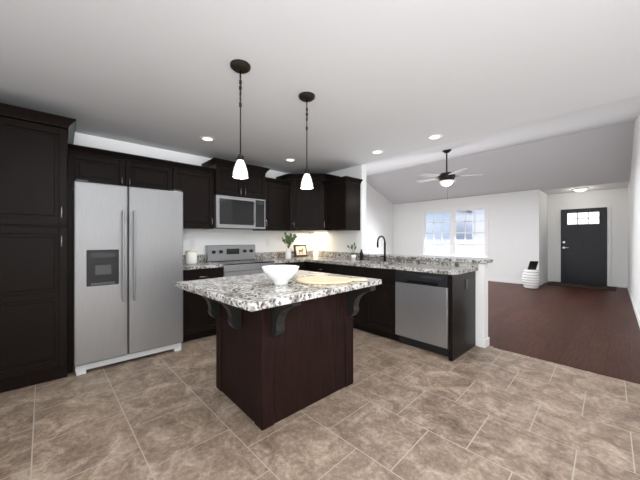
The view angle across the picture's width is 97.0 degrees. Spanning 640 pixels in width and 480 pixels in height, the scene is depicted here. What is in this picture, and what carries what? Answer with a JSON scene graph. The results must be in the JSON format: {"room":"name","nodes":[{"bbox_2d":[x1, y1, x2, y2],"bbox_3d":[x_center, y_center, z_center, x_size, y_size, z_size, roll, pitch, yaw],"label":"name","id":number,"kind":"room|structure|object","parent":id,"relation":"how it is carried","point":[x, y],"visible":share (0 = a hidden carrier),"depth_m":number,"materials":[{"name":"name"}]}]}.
{"room":"kitchen","nodes":[
{"label":"kitchen","id":0,"kind":"room"},
{"bbox_2d":[73,132,310,261],"bbox_3d":[-1.772,0.025,4.002,4.220,2.390,0.100,0,0,-42],"label":"wall","id":1,"kind":"structure","parent":0,"point":[205,237],"depth_m":4.04,"materials":[{"name":"white paint"}]},
{"bbox_2d":[68,144,173,190],"bbox_3d":[-2.246,-0.745,3.233,0.955,0.380,0.390,0,0,-42],"label":"upper cabinet","id":2,"kind":"object","parent":1,"relation":"attached to","point":[95,165],"visible":0.77,"depth_m":3.08,"materials":[{"name":"black wood"}]},
{"bbox_2d":[167,162,214,229],"bbox_3d":[-1.704,-0.535,3.728,0.506,0.800,0.390,0,0,-42],"label":"upper cabinet","id":3,"kind":"object","parent":1,"relation":"attached to","point":[194,184],"visible":0.85,"depth_m":3.63,"materials":[{"name":"black wood"}]},
{"bbox_2d":[189,239,194,247],"bbox_3d":[-1.775,0.060,3.927,0.075,0.120,0.005,0,0,-42],"label":"electrical outlet","id":4,"kind":"object","parent":1,"relation":"attached to","point":[192,243],"depth_m":3.92,"materials":[{"name":"white plastic"}]},
{"bbox_2d":[201,158,269,199],"bbox_3d":[-1.215,-0.828,4.134,0.858,0.465,0.450,0,0,-42],"label":"upper cabinet","id":5,"kind":"object","parent":1,"relation":"attached to","point":[226,183],"visible":0.83,"depth_m":3.95,"materials":[{"name":"black wood"}]},
{"bbox_2d":[214,195,264,229],"bbox_3d":[-1.220,-0.370,4.139,0.754,0.440,0.435,0,0,-42],"label":"microwave","id":6,"kind":"object","parent":5,"relation":"attached to","point":[232,212],"visible":0.98,"depth_m":3.97,"materials":[{"name":"grey metal"}]},
{"bbox_2d":[253,177,290,230],"bbox_3d":[-0.774,-0.535,4.577,0.486,0.800,0.390,0,0,-42],"label":"upper cabinet","id":7,"kind":"object","parent":1,"relation":"attached to","point":[276,204],"visible":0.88,"depth_m":4.47,"materials":[{"name":"black wood"}]},
{"bbox_2d":[276,173,339,231],"bbox_3d":[-0.205,-0.598,4.829,0.785,0.925,0.785,0,0,-42],"label":"upper cabinet","id":8,"kind":"object","parent":1,"relation":"attached to","point":[306,210],"visible":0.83,"depth_m":4.63,"materials":[{"name":"black wood"}]},
{"bbox_2d":[0,328,639,479],"bbox_3d":[0.127,1.250,2.012,4.340,0.060,5.600,0,0,-42],"label":"floor","id":9,"kind":"structure","parent":0,"point":[396,410],"depth_m":1.86,"materials":[{"name":"brown tile"}]},
{"bbox_2d":[0,103,75,392],"bbox_3d":[-2.663,0.085,2.557,0.675,2.270,0.825,0,0,-42],"label":"pantry cabinet","id":10,"kind":"object","parent":9,"relation":"on","point":[36,264],"visible":1,"depth_m":2.35,"materials":[{"name":"black wood"}]},
{"bbox_2d":[73,179,182,375],"bbox_3d":[-2.070,0.344,3.056,0.905,1.752,0.835,0,0,-42],"label":"refrigerator","id":11,"kind":"object","parent":9,"relation":"on","point":[127,269],"visible":1,"depth_m":2.74,"materials":[{"name":"grey metal"}]},
{"bbox_2d":[181,267,222,342],"bbox_3d":[-1.613,0.790,3.629,0.506,0.860,0.660,0,0,-42],"label":"base cabinet","id":12,"kind":"object","parent":9,"relation":"on","point":[199,321],"visible":0.38,"depth_m":3.38,"materials":[{"name":"black wood"}]},
{"bbox_2d":[183,254,222,269],"bbox_3d":[-1.623,0.289,3.635,0.516,0.138,0.637,0,0,-42],"label":"countertop","id":13,"kind":"structure","parent":12,"relation":"on","point":[201,263],"depth_m":3.55,"materials":[{"name":"stone"}]},
{"bbox_2d":[185,249,196,263],"bbox_3d":[-1.654,0.223,3.635,0.140,0.192,0.140,0,0,-42],"label":"canister","id":14,"kind":"object","parent":13,"relation":"on","point":[190,256],"visible":1,"depth_m":3.58,"materials":[{"name":"white ceramic"}]},
{"bbox_2d":[206,245,273,276],"bbox_3d":[-1.121,0.645,4.030,0.752,1.110,0.697,0,0,-42],"label":"range","id":15,"kind":"object","parent":9,"relation":"on","point":[236,260],"visible":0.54,"depth_m":4.04,"materials":[{"name":"grey metal"}]},
{"bbox_2d":[274,262,305,270],"bbox_3d":[-0.635,0.790,4.521,0.618,0.860,0.660,0,0,-42],"label":"base cabinet","id":16,"kind":"object","parent":9,"relation":"on","point":[302,265],"visible":0.06,"depth_m":4.40,"materials":[{"name":"black wood"}]},
{"bbox_2d":[255,251,305,263],"bbox_3d":[-0.654,0.289,4.506,0.570,0.138,0.657,0,0,-42],"label":"countertop","id":17,"kind":"structure","parent":16,"relation":"on","point":[278,257],"depth_m":4.64,"materials":[{"name":"stone"}]},
{"bbox_2d":[282,232,296,258],"bbox_3d":[-0.474,0.104,4.454,0.219,0.431,0.155,0,0,-42],"label":"vase","id":18,"kind":"object","parent":17,"relation":"on","point":[290,239],"visible":1,"depth_m":4.42,"materials":[{"name":"white ceramic"}]},
{"bbox_2d":[207,290,373,430],"bbox_3d":[-0.293,0.790,2.189,1.122,0.859,0.963,0,0,-42],"label":"kitchen island","id":19,"kind":"object","parent":9,"relation":"on","point":[283,352],"depth_m":2.03,"materials":[{"name":"brown wood"}]},
{"bbox_2d":[175,270,381,313],"bbox_3d":[-0.292,0.340,2.178,1.256,0.040,1.100,0,0,-42],"label":"island countertop","id":20,"kind":"structure","parent":19,"relation":"on","point":[241,294],"depth_m":1.87,"materials":[{"name":"grey stone"}]},
{"bbox_2d":[262,265,298,284],"bbox_3d":[-0.278,0.257,1.994,0.264,0.125,0.264,0,0,-42],"label":"bowl","id":21,"kind":"object","parent":20,"relation":"on","point":[280,274],"visible":1,"depth_m":1.92,"materials":[{"name":"white ceramic"}]},
{"bbox_2d":[296,276,366,284],"bbox_3d":[0.070,0.311,2.152,0.458,0.016,0.415,0,0,-42],"label":"cutting board","id":22,"kind":"object","parent":20,"relation":"on","point":[324,280],"visible":1,"depth_m":2.12,"materials":[{"name":"beige wood"}]},
{"bbox_2d":[306,262,337,273],"bbox_3d":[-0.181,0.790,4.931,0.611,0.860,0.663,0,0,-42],"label":"base cabinet","id":23,"kind":"object","parent":9,"relation":"on","point":[310,266],"depth_m":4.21,"materials":[{"name":"black wood"}]},
{"bbox_2d":[291,251,477,274],"bbox_3d":[0.567,0.360,4.078,0.657,0.280,2.937,0,0,-42],"label":"countertop","id":24,"kind":"structure","parent":23,"relation":"on","point":[424,266],"depth_m":3.66,"materials":[{"name":"stone"}]},
{"bbox_2d":[293,245,307,256],"bbox_3d":[-0.348,0.211,5.082,0.280,0.213,0.060,0,0,-42],"label":"picture frame","id":25,"kind":"object","parent":24,"relation":"on","point":[300,250],"visible":1,"depth_m":5.06,"materials":[{"name":"black"}]},
{"bbox_2d":[347,242,355,259],"bbox_3d":[0.508,0.182,4.430,0.152,0.273,0.098,0,0,-42],"label":"potted plant","id":26,"kind":"object","parent":24,"relation":"on","point":[353,256],"visible":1,"depth_m":4.41,"materials":[{"name":"white ceramic"}]},
{"bbox_2d":[359,249,362,259],"bbox_3d":[0.636,0.239,4.346,0.060,0.160,0.060,0,0,-42],"label":"soap bottle","id":27,"kind":"object","parent":24,"relation":"on","point":[361,255],"visible":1,"depth_m":4.32,"materials":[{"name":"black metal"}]},
{"bbox_2d":[377,236,386,261],"bbox_3d":[0.845,0.135,3.993,0.209,0.368,0.110,0,0,-42],"label":"faucet","id":28,"kind":"object","parent":24,"relation":"on","point":[384,256],"visible":1,"depth_m":4.01,"materials":[{"name":"black metal"}]},
{"bbox_2d":[395,270,448,356],"bbox_3d":[1.298,0.792,3.267,0.611,0.855,0.603,0,0,-42],"label":"dishwasher","id":29,"kind":"object","parent":9,"relation":"on","point":[421,310],"visible":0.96,"depth_m":3.04,"materials":[{"name":"grey metal"}]},
{"bbox_2d":[494,346,639,383],"bbox_3d":[2.373,1.243,2.756,0.040,0.054,1.210,0,0,-42],"label":"threshold","id":30,"kind":"object","parent":9,"relation":"on","point":[629,380],"visible":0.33,"depth_m":2.70,"materials":[{"name":"brown wood"}]},
{"bbox_2d":[0,0,639,203],"bbox_3d":[1.583,-1.630,4.628,10.020,0.920,7.500,0,0,-42],"label":"ceiling","id":31,"kind":"structure","parent":0,"point":[390,78],"depth_m":2.12,"materials":[{"name":"white paint"}]},
{"bbox_2d":[200,136,214,141],"bbox_3d":[-1.315,-1.168,3.309,0.175,0.004,0.175,0,0,39],"label":"recessed light","id":32,"kind":"object","parent":31,"relation":"in","point":[205,138],"depth_m":3.29,"materials":[{"name":"white"}]},
{"bbox_2d":[230,59,250,178],"bbox_3d":[-0.536,-0.792,1.907,0.136,0.754,0.136,0,0,-42],"label":"pendant light","id":33,"kind":"object","parent":31,"relation":"hanging from","point":[240,66],"visible":1,"depth_m":1.89,"materials":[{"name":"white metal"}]},
{"bbox_2d":[284,158,295,161],"bbox_3d":[-0.440,-1.168,4.189,0.175,0.004,0.175,0,0,39],"label":"recessed light","id":34,"kind":"object","parent":31,"relation":"in","point":[288,159],"depth_m":4.16,"materials":[{"name":"white"}]},
{"bbox_2d":[299,92,314,188],"bbox_3d":[-0.107,-0.792,2.312,0.136,0.754,0.136,0,0,-42],"label":"pendant light","id":35,"kind":"object","parent":31,"relation":"hanging from","point":[306,182],"visible":1,"depth_m":2.29,"materials":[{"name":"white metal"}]},
{"bbox_2d":[371,150,383,153],"bbox_3d":[0.767,-1.168,3.802,0.175,0.004,0.175,0,0,39],"label":"recessed light","id":36,"kind":"object","parent":31,"relation":"in","point":[374,151],"depth_m":3.77,"materials":[{"name":"white"}]},
{"bbox_2d":[427,134,442,139],"bbox_3d":[1.315,-1.168,3.246,0.175,0.004,0.175,0,0,39],"label":"recessed light","id":37,"kind":"object","parent":31,"relation":"in","point":[430,137],"depth_m":3.25,"materials":[{"name":"white"}]},
{"bbox_2d":[417,149,482,199],"bbox_3d":[1.963,-1.001,4.420,0.981,0.775,0.965,0,0,-42],"label":"ceiling fan","id":38,"kind":"object","parent":31,"relation":"hanging from","point":[446,178],"visible":1,"depth_m":4.33,"materials":[{"name":"brown metal"}]},
{"bbox_2d":[366,182,392,254],"bbox_3d":[0.691,-0.415,8.824,5.680,3.270,0.100,0,0,-42],"label":"wall","id":39,"kind":"structure","parent":0,"point":[379,214],"depth_m":10.00,"materials":[{"name":"white paint"}]},
{"bbox_2d":[311,164,489,347],"bbox_3d":[0.205,0.010,5.054,0.144,2.420,5.012,0,0,-42],"label":"wall","id":40,"kind":"structure","parent":0,"point":[333,241],"depth_m":4.51,"materials":[{"name":"white paint"}]},
{"bbox_2d":[322,176,362,230],"bbox_3d":[0.352,-0.535,4.511,0.390,0.800,0.528,0,0,-42],"label":"upper cabinet","id":41,"kind":"object","parent":40,"relation":"attached to","point":[341,203],"visible":0.98,"depth_m":4.39,"materials":[{"name":"black wood"}]},
{"bbox_2d":[348,239,353,245],"bbox_3d":[0.506,0.060,4.632,0.005,0.120,0.120,0,0,-42],"label":"electrical outlet","id":42,"kind":"object","parent":40,"relation":"attached to","point":[350,241],"depth_m":4.63,"materials":[{"name":"white plastic"}]},
{"bbox_2d":[363,253,492,263],"bbox_3d":[1.316,0.254,3.861,0.250,0.038,1.788,0,0,-42],"label":"bar","id":43,"kind":"object","parent":40,"relation":"on","point":[464,260],"visible":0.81,"depth_m":3.60,"materials":[{"name":"grey stone"}]},
{"bbox_2d":[393,189,539,280],"bbox_3d":[4.268,-0.040,9.043,0.100,2.520,4.400,0,0,-42],"label":"wall","id":44,"kind":"structure","parent":0,"point":[514,232],"depth_m":8.02,"materials":[{"name":"white paint"}]},
{"bbox_2d":[421,205,488,258],"bbox_3d":[4.250,-0.175,9.040,0.130,1.630,2.100,0,0,-42],"label":"window","id":45,"kind":"structure","parent":44,"relation":"in","point":[453,232],"depth_m":8.97,"materials":[{"name":"white"}]},
{"bbox_2d":[488,278,521,283],"bbox_3d":[4.198,1.175,9.037,0.011,0.089,4.286,0,0,-42],"label":"baseboard","id":46,"kind":"structure","parent":44,"relation":"attached to","point":[489,279],"depth_m":7.93,"materials":[{"name":"white wood"}]},
{"bbox_2d":[540,191,547,280],"bbox_3d":[6.161,-0.040,7.860,1.100,2.520,0.100,0,0,-42],"label":"wall","id":47,"kind":"structure","parent":0,"point":[543,235],"depth_m":7.77,"materials":[{"name":"white paint"}]},
{"bbox_2d":[539,278,548,285],"bbox_3d":[6.158,1.175,7.781,1.211,0.089,0.011,0,0,-42],"label":"baseboard","id":48,"kind":"structure","parent":47,"relation":"attached to","point":[546,280],"depth_m":7.80,"materials":[{"name":"white wood"}]},
{"bbox_2d":[488,281,639,381],"bbox_3d":[3.248,1.250,6.913,6.880,0.060,6.370,0,0,-42],"label":"floor","id":49,"kind":"structure","parent":0,"point":[597,330],"depth_m":3.99,"materials":[{"name":"brown wood"}]},
{"bbox_2d":[521,269,540,288],"bbox_3d":[5.246,0.989,7.038,0.392,0.460,0.392,0,0,-42],"label":"garden stool","id":50,"kind":"object","parent":49,"relation":"on","point":[531,279],"visible":0.94,"depth_m":6.91,"materials":[{"name":"white ceramic"}]},
{"bbox_2d":[528,261,538,269],"bbox_3d":[5.224,0.649,6.942,0.180,0.222,0.134,0,0,13],"label":"sign","id":51,"kind":"object","parent":50,"relation":"on","point":[532,265],"visible":1,"depth_m":6.94,"materials":[{"name":"black"}]},
{"bbox_2d":[547,281,616,290],"bbox_3d":[6.760,1.212,7.338,0.780,0.013,1.280,0,0,-42],"label":"rug","id":52,"kind":"object","parent":49,"relation":"on","point":[598,287],"visible":1,"depth_m":7.21,"materials":[{"name":"black fabric"}]},
{"bbox_2d":[540,181,629,194],"bbox_3d":[6.829,-1.310,7.204,1.200,0.060,1.970,0,0,-42],"label":"ceiling","id":53,"kind":"structure","parent":0,"point":[592,187],"depth_m":7.10,"materials":[{"name":"white paint"}]},
{"bbox_2d":[572,188,588,191],"bbox_3d":[6.627,-1.245,7.202,0.330,0.070,0.330,0,0,-42],"label":"flush light","id":54,"kind":"object","parent":53,"relation":"attached to","point":[579,189],"visible":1,"depth_m":7.13,"materials":[{"name":"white glass"}]},
{"bbox_2d":[548,188,627,286],"bbox_3d":[7.235,-0.040,7.574,0.100,2.520,1.970,0,0,-42],"label":"wall","id":55,"kind":"structure","parent":0,"point":[617,199],"depth_m":7.25,"materials":[{"name":"white paint"}]},
{"bbox_2d":[557,204,610,285],"bbox_3d":[7.070,0.162,7.614,0.090,2.114,1.060,0,0,-42],"label":"front door","id":56,"kind":"structure","parent":55,"relation":"in","point":[583,244],"depth_m":7.59,"materials":[{"name":"black wood"}]},
{"bbox_2d":[628,116,639,317],"bbox_3d":[5.269,-0.415,4.655,6.940,3.270,0.308,0,0,-42],"label":"wall","id":57,"kind":"structure","parent":0,"point":[634,235],"depth_m":4.75,"materials":[{"name":"white paint"}]},
{"bbox_2d":[626,284,639,327],"bbox_3d":[5.256,1.175,4.721,6.669,0.089,0.214,0,0,-42],"label":"baseboard","id":58,"kind":"structure","parent":57,"relation":"attached to","point":[635,310],"depth_m":4.78,"materials":[{"name":"white wood"}]},
{"label":"outside","id":59,"kind":"structure","parent":0,"visible":0},
{"bbox_3d":[22.290,1.495,27.124,50.500,0.050,70.000,0,0,-42],"label":"ground","id":60,"kind":"structure","parent":59,"visible":0},
{"bbox_2d":[426,211,462,238],"bbox_3d":[11.341,-0.555,27.621,8.800,4.050,7.300,0,0,-42],"label":"house","id":61,"kind":"structure","parent":60,"relation":"on","point":[459,236],"depth_m":23.40,"materials":[{"name":"glass"}]},
{"bbox_2d":[426,239,483,255],"bbox_3d":[8.453,0.745,13.136,0.200,1.450,20.000,0,0,-42],"label":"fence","id":62,"kind":"structure","parent":60,"relation":"on","point":[458,247],"depth_m":14.48,"materials":[{"name":"white"}]},
{"bbox_2d":[463,210,483,238],"bbox_3d":[15.194,-0.455,18.952,8.800,3.850,7.300,0,0,-42],"label":"house","id":63,"kind":"structure","parent":60,"relation":"on","point":[478,212],"depth_m":18.61,"materials":[{"name":"grey"}]}
]}

